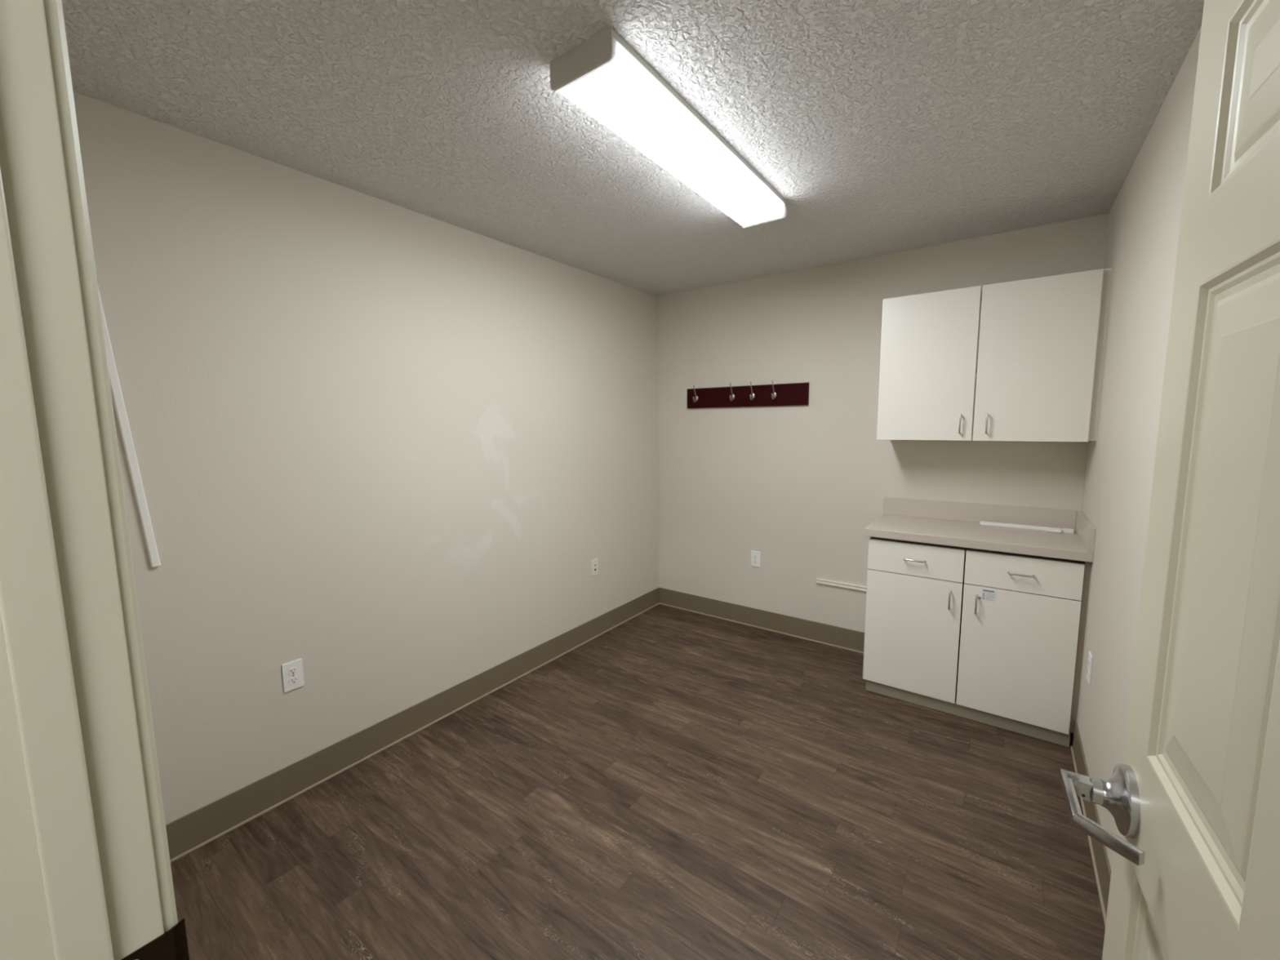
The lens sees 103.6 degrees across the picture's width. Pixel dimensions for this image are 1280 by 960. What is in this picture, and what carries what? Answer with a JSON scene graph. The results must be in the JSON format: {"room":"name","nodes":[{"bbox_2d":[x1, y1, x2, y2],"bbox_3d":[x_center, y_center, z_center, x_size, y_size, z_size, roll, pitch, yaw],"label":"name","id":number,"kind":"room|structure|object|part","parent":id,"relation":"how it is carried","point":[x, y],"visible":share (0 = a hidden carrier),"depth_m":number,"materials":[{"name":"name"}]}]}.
{"room":"empty office room","nodes":[
{"label":"empty office room","id":0,"kind":"room"},
{"bbox_2d":[73,91,658,824],"bbox_3d":[-0.854,-0.043,2.737,0.120,2.440,3.485,4,8,36],"label":"wall","id":1,"kind":"structure","parent":0,"point":[390,450],"depth_m":2.08,"materials":[{"name":"beige paint"}]},
{"bbox_2d":[97,287,160,567],"bbox_3d":[-1.613,-0.285,1.548,0.013,1.148,0.106,4,8,36],"label":"strip","id":2,"kind":"object","parent":1,"relation":"attached to","point":[116,390],"visible":0.65,"depth_m":1.58,"materials":[{"name":"white plastic"}]},
{"bbox_2d":[281,658,304,693],"bbox_3d":[-1.372,0.773,1.991,0.008,0.114,0.070,4,8,36],"label":"power outlet","id":3,"kind":"object","parent":1,"relation":"attached to","point":[292,672],"visible":1,"depth_m":1.99,"materials":[{"name":"white plastic"}]},
{"bbox_2d":[288,666,297,675],"bbox_3d":[-1.371,0.754,1.988,0.002,0.027,0.034,4,8,36],"label":"receptacle","id":4,"kind":"object","parent":3,"relation":"attached to","point":[291,670],"depth_m":1.99,"materials":[{"name":"white plastic"}]},
{"bbox_2d":[288,675,298,684],"bbox_3d":[-1.370,0.793,1.992,0.002,0.027,0.034,4,8,36],"label":"receptacle","id":5,"kind":"object","parent":3,"relation":"attached to","point":[293,680],"depth_m":1.99,"materials":[{"name":"white plastic"}]},
{"bbox_2d":[165,586,659,862],"bbox_3d":[-0.790,1.104,2.829,0.012,0.137,3.243,4,8,36],"label":"baseboard","id":6,"kind":"structure","parent":1,"relation":"attached to","point":[185,834],"depth_m":2.24,"materials":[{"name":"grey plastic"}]},
{"bbox_2d":[591,558,598,576],"bbox_3d":[-0.309,0.599,3.448,0.008,0.114,0.070,4,8,36],"label":"phone jack","id":7,"kind":"object","parent":1,"relation":"attached to","point":[594,563],"visible":1,"depth_m":3.44,"materials":[{"name":"beige plastic"}]},
{"bbox_2d":[62,0,1204,297],"bbox_3d":[0.221,-1.216,1.812,2.803,0.080,3.485,4,8,36],"label":"ceiling","id":8,"kind":"structure","parent":0,"point":[882,126],"depth_m":1.52,"materials":[{"name":"white paint"}]},
{"bbox_2d":[550,25,786,228],"bbox_3d":[0.202,-1.136,1.781,0.212,0.072,1.217,4,8,36],"label":"ceiling lamp","id":9,"kind":"object","parent":8,"relation":"attached to","point":[603,75],"visible":1,"depth_m":1.52,"materials":[{"name":"white plastic"}]},
{"bbox_2d":[170,604,1105,959],"bbox_3d":[0.264,1.403,1.077,5.640,0.080,5.120,4,8,36],"label":"floor","id":10,"kind":"structure","parent":0,"point":[673,784],"depth_m":1.82,"materials":[{"name":"brown plastic"}]},
{"bbox_2d":[862,536,1091,746],"bbox_3d":[1.714,0.731,2.647,0.889,0.866,0.524,4,8,36],"label":"base cabinet","id":11,"kind":"object","parent":10,"relation":"on","point":[995,638],"visible":0.96,"depth_m":2.42,"materials":[{"name":"white wood"}]},
{"bbox_3d":[1.399,0.797,2.610,0.430,0.617,0.018,4,8,36],"label":"cabinet door","id":12,"kind":"part","parent":11,"relation":"part of","materials":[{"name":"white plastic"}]},
{"bbox_3d":[1.385,0.405,2.541,0.098,0.008,0.032,4,8,36],"label":"handle","id":13,"kind":"part","parent":11,"relation":"part of","materials":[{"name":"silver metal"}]},
{"bbox_3d":[1.395,0.406,2.565,0.430,0.162,0.018,4,8,36],"label":"drawer","id":14,"kind":"part","parent":11,"relation":"part of","materials":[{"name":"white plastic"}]},
{"bbox_3d":[1.518,0.590,2.467,0.008,0.096,0.032,4,8,36],"label":"handle","id":15,"kind":"part","parent":11,"relation":"part of","materials":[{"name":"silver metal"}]},
{"bbox_3d":[1.605,0.596,2.404,0.008,0.096,0.032,4,8,36],"label":"handle","id":16,"kind":"part","parent":11,"relation":"part of","materials":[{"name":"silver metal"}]},
{"bbox_2d":[864,497,1096,562],"bbox_3d":[1.706,0.226,2.601,0.909,0.147,0.512,4,8,36],"label":"countertop","id":17,"kind":"structure","parent":11,"relation":"on","point":[949,523],"depth_m":2.59,"materials":[{"name":"beige laminate"}]},
{"bbox_2d":[979,520,1073,533],"bbox_3d":[1.993,0.244,2.607,0.387,0.017,0.066,4,8,37],"label":"channel","id":18,"kind":"object","parent":17,"relation":"on","point":[1046,529],"visible":1,"depth_m":2.60,"materials":[{"name":"white"}]},
{"bbox_2d":[982,589,995,600],"bbox_3d":[1.652,0.545,2.382,0.048,0.047,0.001,4,8,36],"label":"label","id":19,"kind":"object","parent":11,"relation":"attached to","point":[988,594],"depth_m":2.38,"materials":[{"name":"grey paper"}]},
{"bbox_3d":[1.752,0.823,2.355,0.430,0.617,0.018,4,8,36],"label":"cabinet door","id":20,"kind":"part","parent":11,"relation":"part of","materials":[{"name":"white plastic"}]},
{"bbox_3d":[1.734,0.430,2.290,0.098,0.008,0.032,4,8,36],"label":"handle","id":21,"kind":"part","parent":11,"relation":"part of","materials":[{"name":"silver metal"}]},
{"bbox_3d":[1.749,0.432,2.310,0.430,0.162,0.018,4,8,36],"label":"drawer","id":22,"kind":"part","parent":11,"relation":"part of","materials":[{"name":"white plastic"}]},
{"bbox_2d":[657,213,1108,632],"bbox_3d":[1.219,-0.127,3.306,2.563,2.440,0.120,4,8,36],"label":"wall","id":23,"kind":"structure","parent":0,"point":[800,486],"depth_m":3.29,"materials":[{"name":"beige paint"}]},
{"bbox_2d":[687,380,808,408],"bbox_3d":[0.710,-0.594,3.502,0.905,0.168,0.072,4,8,36],"label":"coat rack","id":24,"kind":"object","parent":23,"relation":"attached to","point":[795,393],"visible":1,"depth_m":3.48,"materials":[{"name":"brown wood"}]},
{"bbox_2d":[751,550,760,567],"bbox_3d":[0.826,0.564,3.597,0.070,0.114,0.008,4,8,36],"label":"power outlet","id":25,"kind":"object","parent":23,"relation":"attached to","point":[755,555],"visible":1,"depth_m":3.59,"materials":[{"name":"white plastic"}]},
{"bbox_2d":[659,587,864,653],"bbox_3d":[0.840,0.998,3.636,1.684,0.137,0.012,4,8,36],"label":"baseboard","id":26,"kind":"structure","parent":23,"relation":"attached to","point":[831,635],"depth_m":3.58,"materials":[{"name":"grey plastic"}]},
{"bbox_2d":[816,578,866,591],"bbox_3d":[1.339,0.681,3.232,0.405,0.029,0.016,4,8,36],"label":"channel","id":27,"kind":"object","parent":23,"relation":"attached to","point":[818,580],"visible":0.61,"depth_m":3.25,"materials":[{"name":"white plastic"}]},
{"bbox_2d":[883,497,1076,531],"bbox_3d":[1.842,0.180,2.802,0.889,0.104,0.019,4,8,36],"label":"backsplash","id":28,"kind":"structure","parent":23,"relation":"attached to","point":[938,509],"depth_m":2.77,"materials":[{"name":"beige laminate"}]},
{"bbox_2d":[876,267,1112,441],"bbox_3d":[1.750,-0.584,2.580,0.908,0.754,0.337,4,8,36],"label":"upper cabinet","id":29,"kind":"object","parent":23,"relation":"attached to","point":[1020,360],"visible":1,"depth_m":2.43,"materials":[{"name":"white plastic"}]},
{"bbox_3d":[1.485,-0.583,2.615,0.438,0.750,0.018,4,8,36],"label":"cabinet door","id":30,"kind":"part","parent":29,"relation":"part of","materials":[{"name":"white plastic"}]},
{"bbox_3d":[1.609,-0.282,2.529,0.008,0.098,0.032,4,8,36],"label":"handle","id":31,"kind":"part","parent":29,"relation":"part of","materials":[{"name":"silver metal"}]},
{"bbox_3d":[1.699,-0.275,2.465,0.008,0.098,0.032,4,8,36],"label":"handle","id":32,"kind":"part","parent":29,"relation":"part of","materials":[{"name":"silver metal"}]},
{"bbox_3d":[1.842,-0.557,2.357,0.436,0.750,0.018,4,8,36],"label":"cabinet door","id":33,"kind":"part","parent":29,"relation":"part of","materials":[{"name":"white plastic"}]},
{"bbox_2d":[1071,25,1201,870],"bbox_3d":[1.318,0.115,1.171,0.120,2.440,3.485,4,8,36],"label":"wall","id":34,"kind":"structure","parent":0,"point":[1144,217],"depth_m":1.66,"materials":[{"name":"beige paint"}]},
{"bbox_2d":[1086,650,1093,684],"bbox_3d":[1.814,0.757,2.033,0.008,0.114,0.070,4,8,36],"label":"power outlet","id":35,"kind":"object","parent":34,"relation":"attached to","point":[1090,655],"visible":1,"depth_m":2.01,"materials":[{"name":"white plastic"}]},
{"bbox_2d":[1070,720,1111,926],"bbox_3d":[1.140,1.277,1.153,0.012,0.137,2.780,4,8,36],"label":"baseboard","id":36,"kind":"structure","parent":34,"relation":"attached to","point":[1102,869],"depth_m":1.70,"materials":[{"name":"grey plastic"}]},
{"bbox_3d":[-0.755,0.198,0.602,2.563,2.440,0.122,4,8,36],"label":"wall","id":37,"kind":"structure","parent":0,"visible":0},
{"bbox_2d":[0,0,189,959],"bbox_3d":[-0.540,0.379,0.467,0.073,2.107,0.154,4,8,36],"label":"door frame","id":38,"kind":"structure","parent":37,"relation":"attached to","point":[86,869],"depth_m":0.44,"materials":[{"name":"beige wood"}]},
{"bbox_3d":[-0.506,0.372,0.527,0.057,2.107,0.016,4,8,36],"label":"casing","id":39,"kind":"part","parent":38,"relation":"part of","materials":[{"name":"beige paint"}]},
{"bbox_3d":[-0.488,0.496,0.508,0.005,0.070,0.051,3,8,30],"label":"strike plate","id":40,"kind":"part","parent":38,"relation":"part of","materials":[{"name":"brown metal"}]},
{"bbox_2d":[1059,0,1279,959],"bbox_3d":[0.494,0.414,0.360,0.189,2.022,0.936,4,8,33],"label":"door","id":41,"kind":"structure","parent":37,"relation":"in","point":[1193,798],"depth_m":0.54,"materials":[{"name":"beige wood"}]},
{"bbox_3d":[0.620,0.462,0.697,0.056,0.028,0.153,2,7,20],"label":"lever","id":42,"kind":"part","parent":41,"relation":"part of","materials":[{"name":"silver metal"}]},
{"bbox_3d":[0.688,0.458,0.728,0.031,0.094,0.094,4,8,33],"label":"handle","id":43,"kind":"part","parent":41,"relation":"part of","materials":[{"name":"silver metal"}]}
]}

